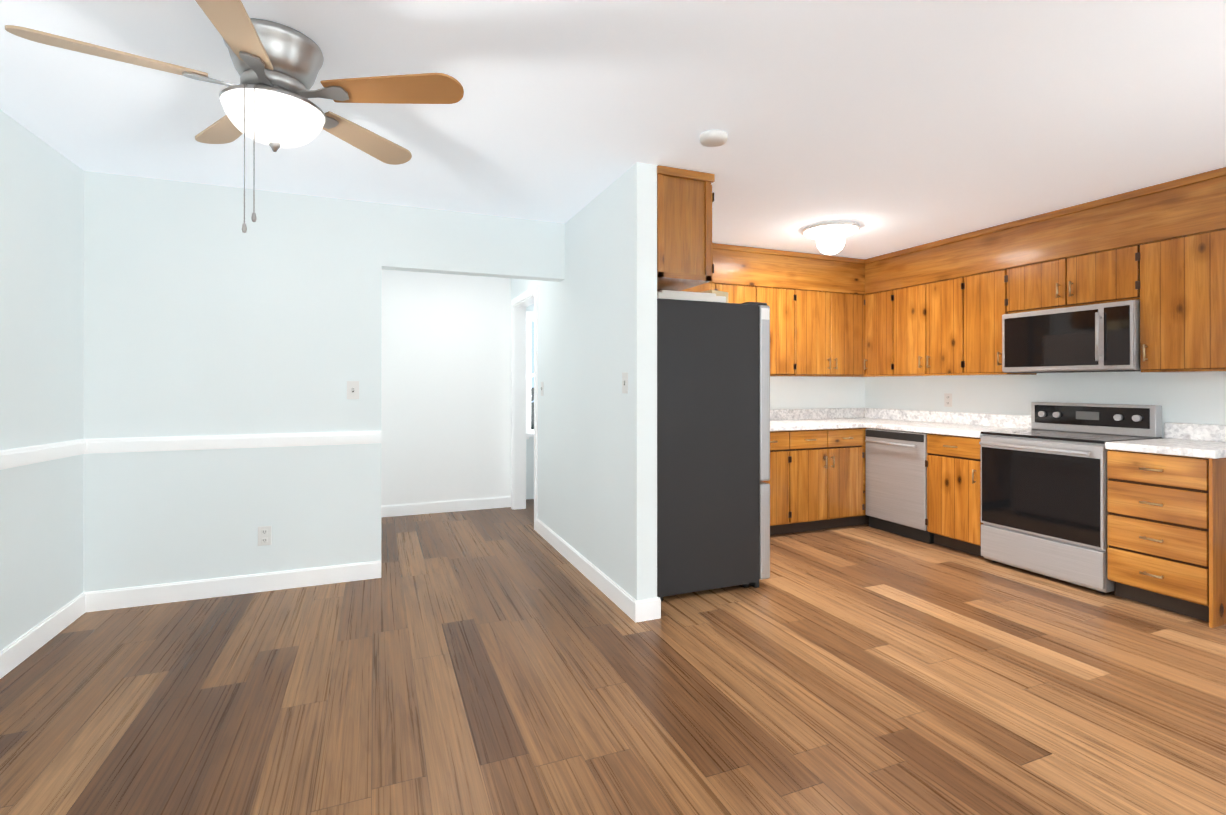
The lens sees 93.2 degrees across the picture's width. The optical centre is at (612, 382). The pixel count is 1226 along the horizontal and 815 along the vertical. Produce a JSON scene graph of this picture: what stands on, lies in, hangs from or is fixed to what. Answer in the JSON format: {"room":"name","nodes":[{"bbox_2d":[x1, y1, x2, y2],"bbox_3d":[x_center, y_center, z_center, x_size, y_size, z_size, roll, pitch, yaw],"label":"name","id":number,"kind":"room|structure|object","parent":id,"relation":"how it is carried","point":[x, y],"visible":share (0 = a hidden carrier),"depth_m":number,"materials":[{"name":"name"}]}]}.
{"room":"kitchen","nodes":[
{"label":"kitchen","id":0,"kind":"room"},
{"bbox_2d":[0,109,83,650],"bbox_3d":[-1.546,0.036,-0.337,0.120,2.440,7.840,0,0,-22],"label":"wall","id":1,"kind":"structure","parent":0,"point":[41,329],"depth_m":2.78,"materials":[{"name":"paint"}]},
{"bbox_2d":[0,439,87,469],"bbox_3d":[-1.783,0.277,0.430,0.022,0.212,6.000,0,0,-22],"label":"trim","id":2,"kind":"structure","parent":1,"relation":"attached to","point":[11,458],"depth_m":2.76,"materials":[{"name":"paint"}]},
{"bbox_2d":[0,592,87,678],"bbox_3d":[-1.483,1.202,-0.315,0.015,0.108,7.600,0,0,-22],"label":"baseboard","id":3,"kind":"structure","parent":1,"relation":"attached to","point":[17,652],"depth_m":2.77,"materials":[{"name":"paint"}]},
{"bbox_2d":[83,171,564,591],"bbox_3d":[-1.663,0.046,3.784,2.780,2.440,0.120,0,0,-22],"label":"wall","id":4,"kind":"structure","parent":0,"point":[204,315],"depth_m":3.48,"materials":[{"name":"paint"}]},
{"bbox_2d":[88,561,380,611],"bbox_3d":[-2.202,1.211,3.488,1.500,0.108,0.015,0,0,-22],"label":"baseboard","id":5,"kind":"structure","parent":4,"relation":"attached to","point":[110,599],"depth_m":3.45,"materials":[{"name":"paint"}]},
{"bbox_2d":[88,431,381,452],"bbox_3d":[-2.201,0.351,3.487,1.500,0.080,0.022,0,0,-22],"label":"trim","id":6,"kind":"structure","parent":4,"relation":"attached to","point":[139,444],"depth_m":3.45,"materials":[{"name":"paint"}]},
{"bbox_2d":[258,526,271,545],"bbox_3d":[-2.120,0.931,3.525,0.072,0.116,0.009,0,0,-22],"label":"outlet","id":7,"kind":"object","parent":4,"relation":"attached to","point":[264,535],"visible":1,"depth_m":3.52,"materials":[{"name":"white plastic"}]},
{"bbox_2d":[347,381,358,398],"bbox_3d":[-1.665,0.046,3.709,0.072,0.116,0.016,0,0,-22],"label":"switch plate","id":8,"kind":"object","parent":4,"relation":"attached to","point":[352,389],"visible":1,"depth_m":3.71,"materials":[{"name":"white plastic"}]},
{"bbox_2d":[381,269,510,505],"bbox_3d":[-1.595,0.051,5.800,1.370,2.440,0.120,0,0,-22],"label":"wall","id":9,"kind":"structure","parent":0,"point":[446,387],"depth_m":5.71,"materials":[{"name":"white paint"}]},
{"bbox_2d":[381,496,510,516],"bbox_3d":[-1.625,1.217,5.712,1.250,0.108,0.015,0,0,-22],"label":"baseboard","id":10,"kind":"structure","parent":9,"relation":"attached to","point":[495,502],"depth_m":5.69,"materials":[{"name":"paint"}]},
{"bbox_2d":[526,303,533,498],"bbox_3d":[0.448,0.054,6.866,3.460,2.440,0.310,0,0,-22],"label":"wall","id":11,"kind":"structure","parent":0,"point":[530,468],"depth_m":6.35,"materials":[{"name":"paint"}]},
{"bbox_2d":[526,311,533,438],"bbox_3d":[-0.711,-0.087,6.453,0.620,1.400,0.120,0,0,-22],"label":"room window","id":12,"kind":"structure","parent":11,"relation":"in","point":[529,373],"depth_m":6.37,"materials":[{"name":"white"}]},
{"bbox_2d":[511,162,656,600],"bbox_3d":[-0.406,0.048,4.541,0.120,2.440,3.110,0,0,-22],"label":"wall","id":13,"kind":"structure","parent":0,"point":[597,442],"depth_m":3.50,"materials":[{"name":"paint"}]},
{"bbox_2d":[540,382,542,395],"bbox_3d":[-0.596,0.049,4.825,0.016,0.116,0.072,0,0,-22],"label":"light switch","id":14,"kind":"object","parent":13,"relation":"attached to","point":[541,387],"visible":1,"depth_m":4.82,"materials":[{"name":"white plastic"}]},
{"bbox_2d":[536,518,643,622],"bbox_3d":[-0.263,1.213,4.010,0.015,0.108,2.055,0,0,-22],"label":"baseboard","id":15,"kind":"structure","parent":13,"relation":"attached to","point":[634,609],"depth_m":3.60,"materials":[{"name":"paint"}]},
{"bbox_2d":[622,372,627,392],"bbox_3d":[0.062,0.000,3.214,0.016,0.116,0.072,0,0,-22],"label":"light switch","id":16,"kind":"object","parent":13,"relation":"attached to","point":[625,382],"visible":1,"depth_m":3.20,"materials":[{"name":"white plastic"}]},
{"bbox_2d":[657,165,714,290],"bbox_3d":[0.235,-0.870,3.644,0.388,0.601,0.996,0,0,-22],"label":"upper cabinet","id":17,"kind":"object","parent":13,"relation":"attached to","point":[685,198],"visible":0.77,"depth_m":3.20,"materials":[{"name":"brown wood"}]},
{"bbox_2d":[0,499,1225,814],"bbox_3d":[1.889,1.312,2.224,8.420,0.100,9.990,0,0,-22],"label":"floor","id":18,"kind":"structure","parent":0,"point":[496,661],"depth_m":2.34,"materials":[{"name":"laminate"}]},
{"bbox_2d":[657,298,769,600],"bbox_3d":[0.496,0.382,3.822,0.856,1.768,0.762,0,0,-22],"label":"refrigerator","id":19,"kind":"object","parent":18,"relation":"on","point":[713,441],"visible":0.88,"depth_m":3.45,"materials":[{"name":"grey metal"}]},
{"bbox_2d":[657,290,727,302],"bbox_3d":[0.467,-0.535,3.616,0.596,0.098,0.365,0,0,-22],"label":"papers","id":20,"kind":"object","parent":19,"relation":"on","point":[713,296],"visible":0.48,"depth_m":3.44,"materials":[{"name":"white paper"}]},
{"bbox_2d":[761,428,792,535],"bbox_3d":[0.974,0.832,4.929,0.800,0.875,0.626,0,0,-22],"label":"base cabinet","id":21,"kind":"object","parent":18,"relation":"on","point":[781,439],"depth_m":4.76,"materials":[{"name":"brown wood"}]},
{"bbox_2d":[793,428,828,532],"bbox_3d":[1.530,0.832,5.156,0.400,0.875,0.626,0,0,-22],"label":"base cabinet","id":22,"kind":"object","parent":18,"relation":"on","point":[810,445],"depth_m":4.88,"materials":[{"name":"brown wood"}]},
{"bbox_2d":[770,416,884,427],"bbox_3d":[1.203,0.373,5.018,3.214,0.043,0.637,0,0,-22],"label":"countertop","id":23,"kind":"structure","parent":22,"relation":"on","point":[850,421],"depth_m":5.07,"materials":[{"name":"white stone"}]},
{"bbox_2d":[829,428,864,527],"bbox_3d":[1.898,0.832,5.306,0.396,0.875,0.626,0,0,-22],"label":"base cabinet","id":24,"kind":"object","parent":18,"relation":"on","point":[846,445],"depth_m":5.03,"materials":[{"name":"brown wood"}]},
{"bbox_2d":[865,428,920,523],"bbox_3d":[2.385,0.833,5.505,0.656,0.875,0.626,0,0,-22],"label":"base cabinet","id":25,"kind":"object","parent":18,"relation":"on","point":[866,516],"depth_m":5.13,"materials":[{"name":"brown wood"}]},
{"bbox_2d":[865,428,933,543],"bbox_3d":[2.595,0.834,4.933,0.666,0.871,0.602,0,0,-22],"label":"dishwasher","id":26,"kind":"object","parent":18,"relation":"on","point":[896,486],"visible":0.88,"depth_m":4.79,"materials":[{"name":"silver metal"}]},
{"bbox_2d":[921,432,983,557],"bbox_3d":[2.830,0.830,4.457,0.626,0.875,0.444,0,0,-22],"label":"base cabinet","id":27,"kind":"object","parent":18,"relation":"on","point":[953,462],"depth_m":4.33,"materials":[{"name":"brown wood"}]},
{"bbox_2d":[865,420,1030,435],"bbox_3d":[2.712,0.372,4.730,0.637,0.043,1.037,0,0,-22],"label":"countertop","id":28,"kind":"structure","parent":27,"relation":"on","point":[898,425],"depth_m":4.66,"materials":[{"name":"white stone"}]},
{"bbox_2d":[979,402,1161,592],"bbox_3d":[3.012,0.704,3.877,0.692,1.125,0.754,0,0,-22],"label":"range","id":29,"kind":"object","parent":18,"relation":"on","point":[1044,479],"visible":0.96,"depth_m":3.75,"materials":[{"name":"silver metal"}]},
{"bbox_2d":[1105,448,1225,627],"bbox_3d":[3.292,0.828,3.323,0.626,0.875,0.472,0,0,-22],"label":"base cabinet","id":30,"kind":"object","parent":18,"relation":"on","point":[1166,521],"depth_m":3.16,"materials":[{"name":"brown wood"}]},
{"bbox_2d":[1105,436,1225,459],"bbox_3d":[3.290,0.368,3.315,0.637,0.043,0.488,0,0,-22],"label":"countertop","id":31,"kind":"structure","parent":30,"relation":"on","point":[1215,448],"depth_m":3.23,"materials":[{"name":"white stone"}]},
{"bbox_2d":[0,0,1225,258],"bbox_3d":[1.889,-1.228,2.230,8.420,0.100,9.990,0,0,-22],"label":"ceiling","id":32,"kind":"structure","parent":0,"point":[888,126],"depth_m":2.44,"materials":[{"name":"paint"}]},
{"bbox_2d":[5,0,463,232],"bbox_3d":[-1.186,-0.828,1.978,1.263,0.699,1.251,0,0,-22],"label":"ceiling fan","id":33,"kind":"object","parent":32,"relation":"hanging from","point":[277,67],"visible":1,"depth_m":1.94,"materials":[{"name":"silver metal"}]},
{"bbox_2d":[699,129,727,146],"bbox_3d":[0.478,-1.157,2.750,0.136,0.037,0.136,0,0,-22],"label":"smoke detector","id":34,"kind":"object","parent":32,"relation":"attached to","point":[713,138],"visible":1,"depth_m":2.71,"materials":[{"name":"white plastic"}]},
{"bbox_2d":[802,221,859,239],"bbox_3d":[1.647,-1.137,4.383,0.408,0.068,0.408,0,0,-22],"label":"kitchen ceiling light","id":35,"kind":"object","parent":32,"relation":"attached to","point":[829,230],"visible":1,"depth_m":4.28,"materials":[{"name":"white glass"}]},
{"bbox_2d":[770,377,864,409],"bbox_3d":[1.115,0.050,5.394,3.340,2.440,0.120,0,0,-22],"label":"wall","id":36,"kind":"structure","parent":0,"point":[813,392],"depth_m":5.69,"materials":[{"name":"paint"}]},
{"bbox_2d":[681,243,716,291],"bbox_3d":[0.607,-0.614,4.934,0.410,1.106,0.347,0,0,-22],"label":"upper cabinet","id":37,"kind":"object","parent":36,"relation":"attached to","point":[712,285],"depth_m":4.84,"materials":[{"name":"brown wood"}]},
{"bbox_2d":[717,243,760,303],"bbox_3d":[0.987,-0.613,5.089,0.410,1.106,0.347,0,0,-22],"label":"upper cabinet","id":38,"kind":"object","parent":36,"relation":"attached to","point":[738,267],"depth_m":4.94,"materials":[{"name":"brown wood"}]},
{"bbox_2d":[761,248,796,376],"bbox_3d":[1.367,-0.613,5.244,0.410,1.106,0.347,0,0,-22],"label":"upper cabinet","id":39,"kind":"object","parent":36,"relation":"attached to","point":[778,267],"depth_m":5.11,"materials":[{"name":"brown wood"}]},
{"bbox_2d":[797,252,832,376],"bbox_3d":[1.746,-0.613,5.399,0.410,1.106,0.347,0,0,-22],"label":"upper cabinet","id":40,"kind":"object","parent":36,"relation":"attached to","point":[814,271],"depth_m":5.24,"materials":[{"name":"brown wood"}]},
{"bbox_2d":[770,408,864,419],"bbox_3d":[1.077,0.302,5.300,3.195,0.100,0.019,0,0,-22],"label":"backsplash","id":41,"kind":"structure","parent":36,"relation":"attached to","point":[832,413],"depth_m":5.65,"materials":[{"name":"white stone"}]},
{"bbox_2d":[833,256,864,376],"bbox_3d":[2.124,-0.612,5.553,0.406,1.106,0.347,0,0,-22],"label":"upper cabinet","id":42,"kind":"object","parent":36,"relation":"attached to","point":[848,273],"depth_m":5.40,"materials":[{"name":"brown wood"}]},
{"bbox_2d":[864,371,1225,437],"bbox_3d":[4.170,0.042,2.170,0.120,2.440,8.160,0,0,-22],"label":"wall","id":43,"kind":"structure","parent":0,"point":[1195,397],"depth_m":4.25,"materials":[{"name":"paint"}]},
{"bbox_2d":[865,253,888,376],"bbox_3d":[2.597,-0.613,5.400,0.346,1.106,0.335,0,0,-22],"label":"upper cabinet","id":44,"kind":"object","parent":43,"relation":"attached to","point":[876,268],"depth_m":5.34,"materials":[{"name":"brown wood"}]},
{"bbox_2d":[889,245,920,376],"bbox_3d":[2.724,-0.613,5.089,0.346,1.106,0.335,0,0,-22],"label":"upper cabinet","id":45,"kind":"object","parent":43,"relation":"attached to","point":[905,264],"depth_m":5.05,"materials":[{"name":"brown wood"}]},
{"bbox_2d":[921,235,960,375],"bbox_3d":[2.850,-0.614,4.779,0.346,1.106,0.335,0,0,-22],"label":"upper cabinet","id":46,"kind":"object","parent":43,"relation":"attached to","point":[943,306],"depth_m":4.73,"materials":[{"name":"brown wood"}]},
{"bbox_2d":[944,393,951,406],"bbox_3d":[2.923,0.149,5.052,0.009,0.116,0.072,0,0,-22],"label":"outlet","id":47,"kind":"object","parent":43,"relation":"attached to","point":[947,399],"visible":1,"depth_m":5.05,"materials":[{"name":"white plastic"}]},
{"bbox_2d":[961,224,1036,375],"bbox_3d":[2.977,-0.615,4.469,0.346,1.106,0.335,0,0,-22],"label":"upper cabinet","id":48,"kind":"object","parent":43,"relation":"attached to","point":[983,250],"depth_m":4.40,"materials":[{"name":"brown wood"}]},
{"bbox_2d":[865,408,1225,439],"bbox_3d":[3.115,0.300,4.562,0.019,0.100,2.928,0,0,-22],"label":"backsplash","id":49,"kind":"structure","parent":43,"relation":"attached to","point":[1174,431],"depth_m":4.64,"materials":[{"name":"white stone"}]},
{"bbox_2d":[1005,189,1140,313],"bbox_3d":[3.192,-0.839,3.944,0.346,0.661,0.800,0,0,-22],"label":"upper cabinet","id":50,"kind":"object","parent":43,"relation":"attached to","point":[1089,253],"depth_m":3.82,"materials":[{"name":"brown wood"}]},
{"bbox_2d":[1002,300,1140,372],"bbox_3d":[3.145,-0.288,3.923,0.446,0.427,0.790,0,0,-22],"label":"microwave","id":51,"kind":"object","parent":50,"relation":"attached to","point":[1103,337],"visible":0.92,"depth_m":3.78,"materials":[{"name":"silver metal"}]},
{"bbox_2d":[1137,167,1225,372],"bbox_3d":[3.428,-0.618,3.366,0.346,1.106,0.449,0,0,-22],"label":"upper cabinet","id":52,"kind":"object","parent":43,"relation":"attached to","point":[1183,299],"depth_m":3.31,"materials":[{"name":"brown wood"}]},
{"bbox_3d":[4.585,0.045,3.139,1.380,2.440,3.640,0,0,-22],"label":"wall","id":53,"kind":"structure","parent":0,"visible":0},
{"bbox_2d":[511,285,537,530],"bbox_3d":[-0.785,0.215,5.450,0.136,2.110,0.980,0,0,-22],"label":"door frame","id":54,"kind":"structure","parent":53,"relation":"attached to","point":[522,302],"depth_m":5.25,"materials":[{"name":"paint"}]}
]}

